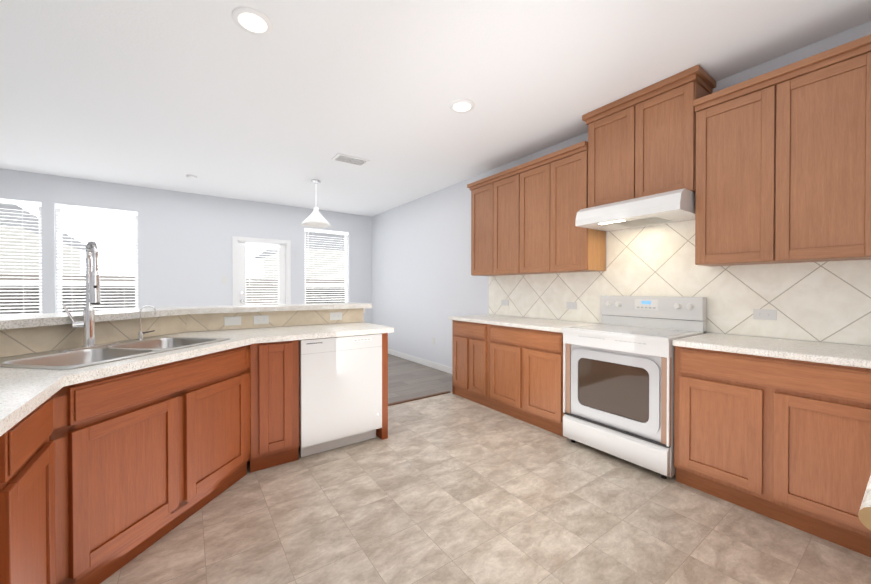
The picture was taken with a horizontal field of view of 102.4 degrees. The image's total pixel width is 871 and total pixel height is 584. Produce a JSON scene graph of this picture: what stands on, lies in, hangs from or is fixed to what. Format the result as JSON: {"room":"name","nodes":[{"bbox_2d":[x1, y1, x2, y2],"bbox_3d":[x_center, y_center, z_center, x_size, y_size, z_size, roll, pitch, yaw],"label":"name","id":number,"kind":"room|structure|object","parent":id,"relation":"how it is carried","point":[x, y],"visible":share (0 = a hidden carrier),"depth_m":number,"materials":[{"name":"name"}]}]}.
{"room":"kitchen","nodes":[
{"label":"kitchen","id":0,"kind":"room"},
{"bbox_2d":[0,168,371,322],"bbox_3d":[-4.253,-0.180,5.301,7.080,2.740,0.150,0,1,-35],"label":"wall","id":1,"kind":"structure","parent":0,"point":[184,249],"depth_m":5.47,"materials":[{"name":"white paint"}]},
{"bbox_2d":[0,203,41,315],"bbox_3d":[-5.540,-0.237,4.362,0.893,1.868,0.150,0,1,-35],"label":"window","id":2,"kind":"structure","parent":1,"relation":"in","point":[40,246],"depth_m":4.56,"materials":[{"name":"white"}]},
{"bbox_2d":[0,198,41,314],"bbox_3d":[-5.526,-0.246,4.342,0.879,1.845,0.066,0,1,-35],"label":"window blinds","id":3,"kind":"object","parent":2,"relation":"attached to","point":[20,202],"visible":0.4,"depth_m":4.49,"materials":[{"name":"white plastic"}]},
{"bbox_2d":[56,208,138,312],"bbox_3d":[-4.735,-0.242,4.934,0.848,1.868,0.150,0,1,-35],"label":"window","id":4,"kind":"structure","parent":1,"relation":"in","point":[58,234],"depth_m":4.95,"materials":[{"name":"white"}]},
{"bbox_2d":[55,204,137,312],"bbox_3d":[-4.720,-0.251,4.913,0.834,1.845,0.066,0,1,-35],"label":"window blinds","id":5,"kind":"object","parent":4,"relation":"attached to","point":[83,208],"visible":0.71,"depth_m":4.91,"materials":[{"name":"white plastic"}]},
{"bbox_2d":[222,277,226,283],"bbox_3d":[-3.473,-0.194,5.757,0.075,0.115,0.008,0,1,-35],"label":"light switch","id":6,"kind":"object","parent":1,"relation":"attached to","point":[224,280],"visible":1,"depth_m":5.75,"materials":[{"name":"white plastic"}]},
{"bbox_2d":[238,242,284,304],"bbox_3d":[-3.013,0.165,6.115,0.758,2.014,0.110,0,1,-35],"label":"back door","id":7,"kind":"structure","parent":1,"relation":"in","point":[242,284],"depth_m":6.06,"materials":[{"name":"white"}]},
{"bbox_2d":[232,236,290,304],"bbox_3d":[-3.036,0.126,6.137,0.920,2.115,0.138,0,1,-35],"label":"door frame","id":8,"kind":"structure","parent":1,"relation":"attached to","point":[286,243],"depth_m":6.03,"materials":[{"name":"white wood"}]},
{"bbox_2d":[245,242,279,303],"bbox_3d":[-2.998,0.049,6.082,0.536,1.770,0.066,0,1,-35],"label":"door blinds","id":9,"kind":"object","parent":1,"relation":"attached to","point":[260,245],"visible":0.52,"depth_m":6.06,"materials":[{"name":"white plastic"}]},
{"bbox_2d":[304,231,347,303],"bbox_3d":[-2.113,-0.257,6.794,0.858,1.868,0.150,0,1,-35],"label":"window","id":10,"kind":"structure","parent":1,"relation":"in","point":[345,270],"depth_m":6.87,"materials":[{"name":"white"}]},
{"bbox_2d":[304,228,347,303],"bbox_3d":[-2.098,-0.266,6.773,0.844,1.845,0.066,0,1,-35],"label":"window blinds","id":11,"kind":"object","parent":10,"relation":"attached to","point":[325,231],"visible":0.62,"depth_m":6.75,"materials":[{"name":"white plastic"}]},
{"bbox_2d":[0,0,870,216],"bbox_3d":[-2.086,-1.565,2.235,7.380,0.080,7.640,0,1,-35],"label":"ceiling","id":12,"kind":"structure","parent":0,"point":[214,98],"depth_m":2.52,"materials":[{"name":"white paint"}]},
{"bbox_2d":[186,175,196,178],"bbox_3d":[-3.244,-1.529,4.663,0.120,0.029,0.120,0,1,-35],"label":"smoke detector","id":13,"kind":"object","parent":12,"relation":"attached to","point":[191,176],"visible":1,"depth_m":4.63,"materials":[{"name":"white plastic"}]},
{"bbox_2d":[232,7,272,35],"bbox_3d":[-1.027,-1.517,1.969,0.208,0.010,0.208,0,1,-35],"label":"recessed light","id":14,"kind":"object","parent":12,"relation":"in","point":[252,21],"visible":1,"depth_m":1.96,"materials":[{"name":"white plastic"}]},
{"bbox_2d":[301,179,329,227],"bbox_3d":[-1.660,-1.235,4.869,0.386,0.620,0.386,0,1,-35],"label":"pendant light","id":15,"kind":"object","parent":12,"relation":"hanging from","point":[315,218],"visible":1,"depth_m":4.82,"materials":[{"name":"white metal"}]},
{"bbox_2d":[331,153,369,165],"bbox_3d":[-0.985,-1.532,4.070,0.380,0.012,0.220,0,1,-35],"label":"ceiling vent","id":16,"kind":"object","parent":12,"relation":"in","point":[348,159],"visible":0.98,"depth_m":4.05,"materials":[{"name":"white metal"}]},
{"bbox_2d":[449,99,474,112],"bbox_3d":[0.218,-1.524,2.876,0.208,0.010,0.208,0,1,-35],"label":"recessed light","id":17,"kind":"object","parent":12,"relation":"in","point":[461,105],"visible":1,"depth_m":2.86,"materials":[{"name":"white plastic"}]},
{"bbox_2d":[100,354,870,583],"bbox_3d":[-2.086,1.245,2.258,7.080,0.060,7.340,0,1,-35],"label":"floor","id":18,"kind":"structure","parent":0,"point":[448,488],"depth_m":1.84,"materials":[{"name":"tile"}]},
{"bbox_2d":[0,431,11,583],"bbox_3d":[-1.200,0.792,0.487,0.618,0.875,0.610,0,1,-35],"label":"base cabinet","id":19,"kind":"object","parent":18,"relation":"on","point":[5,440],"depth_m":0.94,"materials":[{"name":"brown wood"}]},
{"bbox_2d":[8,384,75,583],"bbox_3d":[-1.515,0.788,0.962,0.653,0.875,0.529,0,1,-35],"label":"base cabinet","id":20,"kind":"object","parent":18,"relation":"on","point":[44,441],"depth_m":1.20,"materials":[{"name":"brown wood"}]},
{"bbox_2d":[76,440,91,583],"bbox_3d":[-1.681,0.785,1.349,0.477,0.875,0.433,0,1,-35],"label":"base cabinet","id":21,"kind":"object","parent":18,"relation":"on","point":[83,575],"depth_m":1.35,"materials":[{"name":"brown wood"}]},
{"bbox_2d":[76,420,179,567],"bbox_3d":[-1.349,0.810,1.552,0.330,0.448,0.330,0,1,-35],"label":"door","id":22,"kind":"structure","parent":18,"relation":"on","point":[102,479],"depth_m":1.53,"materials":[{"name":"brown wood"}]},
{"bbox_2d":[76,352,275,435],"bbox_3d":[-1.329,0.431,1.799,0.759,0.175,0.759,0,1,-35],"label":"drawer front","id":23,"kind":"object","parent":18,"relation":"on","point":[172,390],"depth_m":1.76,"materials":[{"name":"brown wood"}]},
{"bbox_2d":[0,308,387,575],"bbox_3d":[-1.444,0.690,2.301,2.498,1.048,1.205,0,1,-35],"label":"base cabinet","id":24,"kind":"object","parent":18,"relation":"on","point":[215,451],"depth_m":2.24,"materials":[{"name":"brown wood"}]},
{"bbox_2d":[0,303,371,329],"bbox_3d":[-1.458,0.144,2.382,2.571,0.040,1.510,0,1,-35],"label":"bar","id":25,"kind":"object","parent":24,"relation":"on","point":[23,321],"visible":0.96,"depth_m":2.35,"materials":[{"name":"stone"}]},
{"bbox_2d":[0,322,393,435],"bbox_3d":[-0.617,0.329,1.133,2.496,0.038,3.809,0,1,-35],"label":"countertop","id":26,"kind":"structure","parent":24,"relation":"on","point":[24,392],"depth_m":1.54,"materials":[{"name":"stone"}]},
{"bbox_2d":[58,240,116,350],"bbox_3d":[-1.851,0.014,1.862,0.203,0.569,0.266,0,1,-35],"label":"faucet","id":27,"kind":"object","parent":26,"relation":"on","point":[87,323],"visible":1,"depth_m":1.86,"materials":[{"name":"silver metal"}]},
{"bbox_2d":[0,336,229,369],"bbox_3d":[-1.647,0.400,1.853,0.560,0.203,0.880,0,0,10],"label":"sink","id":28,"kind":"object","parent":26,"relation":"in","point":[76,359],"visible":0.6,"depth_m":1.81,"materials":[{"name":"silver metal"}]},
{"bbox_2d":[136,305,156,339],"bbox_3d":[-1.807,0.190,2.189,0.099,0.212,0.040,0,1,-35],"label":"filter faucet","id":29,"kind":"object","parent":26,"relation":"on","point":[140,334],"visible":1,"depth_m":2.17,"materials":[{"name":"silver metal"}]},
{"bbox_2d":[224,316,240,325],"bbox_3d":[-1.601,0.229,2.766,0.115,0.070,0.006,0,1,-35],"label":"outlet","id":30,"kind":"object","parent":24,"relation":"attached to","point":[234,320],"visible":1,"depth_m":2.76,"materials":[{"name":"white plastic"}]},
{"bbox_2d":[253,315,268,323],"bbox_3d":[-1.435,0.228,2.883,0.115,0.070,0.007,0,1,-35],"label":"outlet","id":31,"kind":"object","parent":24,"relation":"attached to","point":[261,319],"visible":1,"depth_m":2.88,"materials":[{"name":"white plastic"}]},
{"bbox_2d":[330,312,341,319],"bbox_3d":[-0.922,0.225,3.247,0.115,0.070,0.007,0,1,-35],"label":"outlet","id":32,"kind":"object","parent":24,"relation":"attached to","point":[336,316],"visible":1,"depth_m":3.25,"materials":[{"name":"white plastic"}]},
{"bbox_2d":[299,334,381,456],"bbox_3d":[-0.870,0.773,2.915,0.633,0.866,0.618,0,1,-35],"label":"dishwasher","id":33,"kind":"object","parent":18,"relation":"on","point":[340,391],"visible":0.94,"depth_m":2.65,"materials":[{"name":"white metal"}]},
{"bbox_2d":[388,391,450,405],"bbox_3d":[-0.301,1.196,3.858,1.155,0.012,0.045,0,1,-35],"label":"trim","id":34,"kind":"structure","parent":18,"relation":"on","point":[412,399],"depth_m":3.91,"materials":[{"name":"brown wood"}]},
{"bbox_2d":[452,320,483,404],"bbox_3d":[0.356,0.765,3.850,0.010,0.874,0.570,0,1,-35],"label":"base cabinet","id":35,"kind":"object","parent":18,"relation":"on","point":[467,337],"depth_m":3.86,"materials":[{"name":"brown wood"}]},
{"bbox_2d":[484,324,566,437],"bbox_3d":[0.870,0.766,3.650,0.617,0.874,1.506,0,1,-35],"label":"base cabinet","id":36,"kind":"object","parent":18,"relation":"on","point":[523,368],"depth_m":3.19,"materials":[{"name":"brown wood"}]},
{"bbox_2d":[562,296,706,478],"bbox_3d":[1.507,0.624,2.699,0.662,1.175,0.766,0,1,-35],"label":"range","id":37,"kind":"object","parent":18,"relation":"on","point":[618,382],"visible":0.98,"depth_m":2.54,"materials":[{"name":"white metal"}]},
{"bbox_2d":[674,346,870,541],"bbox_3d":[2.201,0.782,1.756,0.637,0.874,1.560,0,1,-35],"label":"base cabinet","id":38,"kind":"object","parent":18,"relation":"on","point":[786,441],"depth_m":1.86,"materials":[{"name":"brown wood"}]},
{"bbox_2d":[832,424,870,556],"bbox_3d":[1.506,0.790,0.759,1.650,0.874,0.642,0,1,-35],"label":"base cabinet","id":39,"kind":"object","parent":18,"relation":"on","point":[848,531],"depth_m":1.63,"materials":[{"name":"brown wood"}]},
{"bbox_2d":[372,21,870,366],"bbox_3d":[0.862,-0.172,4.338,0.150,2.740,7.640,0,1,-35],"label":"wall","id":40,"kind":"structure","parent":0,"point":[426,284],"depth_m":5.44,"materials":[{"name":"white paint"}]},
{"bbox_2d":[388,349,451,373],"bbox_3d":[-0.333,1.138,5.885,0.019,0.095,3.449,0,1,-35],"label":"baseboard","id":41,"kind":"structure","parent":40,"relation":"attached to","point":[441,367],"depth_m":5.68,"materials":[{"name":"white wood"}]},
{"bbox_2d":[471,177,486,275],"bbox_3d":[0.685,-0.756,4.181,0.305,1.110,0.441,0,1,-35],"label":"upper cabinet","id":42,"kind":"object","parent":40,"relation":"attached to","point":[478,188],"depth_m":4.16,"materials":[{"name":"brown wood"}]},
{"bbox_2d":[487,169,514,275],"bbox_3d":[0.888,-0.753,3.896,0.305,1.110,0.507,0,1,-35],"label":"upper cabinet","id":43,"kind":"object","parent":40,"relation":"attached to","point":[499,184],"depth_m":3.90,"materials":[{"name":"brown wood"}]},
{"bbox_2d":[511,157,546,274],"bbox_3d":[1.107,-0.751,3.587,0.305,1.110,0.507,0,1,-35],"label":"upper cabinet","id":44,"kind":"object","parent":40,"relation":"attached to","point":[523,217],"depth_m":3.57,"materials":[{"name":"brown wood"}]},
{"bbox_2d":[543,141,605,272],"bbox_3d":[1.309,-0.748,3.301,0.305,1.110,0.441,0,1,-35],"label":"upper cabinet","id":45,"kind":"object","parent":40,"relation":"attached to","point":[568,247],"depth_m":3.20,"materials":[{"name":"brown wood"}]},
{"bbox_2d":[582,64,715,207],"bbox_3d":[1.651,-1.114,2.787,0.339,0.826,0.848,0,1,-35],"label":"upper cabinet","id":46,"kind":"object","parent":40,"relation":"attached to","point":[641,142],"visible":0.79,"depth_m":2.64,"materials":[{"name":"brown wood"}]},
{"bbox_2d":[575,188,694,231],"bbox_3d":[1.581,-0.619,2.741,0.490,0.152,0.758,0,1,-35],"label":"range hood","id":47,"kind":"object","parent":46,"relation":"attached to","point":[667,207],"visible":0.9,"depth_m":2.58,"materials":[{"name":"white metal"}]},
{"bbox_2d":[489,220,870,345],"bbox_3d":[1.796,-0.203,2.885,0.008,0.995,3.850,0,1,-35],"label":"backsplash","id":48,"kind":"structure","parent":40,"relation":"attached to","point":[827,301],"depth_m":2.57,"materials":[{"name":"tile"}]},
{"bbox_2d":[501,300,508,305],"bbox_3d":[0.838,0.129,4.224,0.007,0.070,0.115,0,1,-35],"label":"electrical outlet","id":49,"kind":"object","parent":48,"relation":"attached to","point":[504,302],"visible":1,"depth_m":4.21,"materials":[{"name":"white plastic"}]},
{"bbox_2d":[567,302,576,308],"bbox_3d":[1.358,0.135,3.490,0.007,0.070,0.115,0,1,-35],"label":"electrical outlet","id":50,"kind":"object","parent":48,"relation":"attached to","point":[571,305],"visible":1,"depth_m":3.48,"materials":[{"name":"white plastic"}]},
{"bbox_2d":[753,309,776,319],"bbox_3d":[2.186,0.150,2.324,0.007,0.070,0.115,0,1,-35],"label":"electrical outlet","id":51,"kind":"object","parent":48,"relation":"attached to","point":[765,314],"visible":1,"depth_m":2.32,"materials":[{"name":"white plastic"}]},
{"bbox_2d":[693,34,870,265],"bbox_3d":[2.230,-0.738,1.974,0.339,1.110,1.210,0,1,-35],"label":"upper cabinet","id":52,"kind":"object","parent":40,"relation":"attached to","point":[783,164],"visible":1,"depth_m":2.02,"materials":[{"name":"brown wood"}]},
{"bbox_2d":[449,314,870,368],"bbox_3d":[1.335,0.314,2.976,0.640,0.038,3.184,0,1,-35],"label":"countertop","id":53,"kind":"structure","parent":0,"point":[838,354],"depth_m":2.03,"materials":[{"name":"stone"}]},
{"bbox_2d":[858,475,870,530],"bbox_3d":[1.774,0.331,0.914,2.308,0.038,0.686,0,1,-35],"label":"countertop","id":54,"kind":"structure","parent":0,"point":[864,514],"depth_m":0.52,"materials":[{"name":"white stone"}]},
{"label":"outside","id":55,"kind":"structure","parent":0,"visible":0},
{"bbox_2d":[18,205,264,277],"bbox_3d":[-6.667,-5.608,11.182,30.000,14.500,12.210,0,1,-35],"label":"sky","id":56,"kind":"structure","parent":55,"point":[108,226],"depth_m":13.94,"materials":[{"name":"white"}]},
{"bbox_2d":[0,203,85,274],"bbox_3d":[-14.379,-1.440,8.694,7.700,5.995,6.800,0,1,-35],"label":"house","id":57,"kind":"structure","parent":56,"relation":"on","point":[5,207],"depth_m":8.52,"materials":[{"name":"white"}]},
{"bbox_2d":[0,274,344,315],"bbox_3d":[-5.484,0.578,9.565,30.000,1.945,0.100,0,1,-35],"label":"fence","id":58,"kind":"object","parent":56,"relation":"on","point":[265,300],"depth_m":8.14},
{"bbox_2d":[254,232,343,278],"bbox_3d":[-4.165,-1.402,16.247,6.900,5.795,6.300,0,1,-35],"label":"house","id":59,"kind":"structure","parent":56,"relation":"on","point":[338,250],"depth_m":12.95,"materials":[{"name":"white"}]}
]}

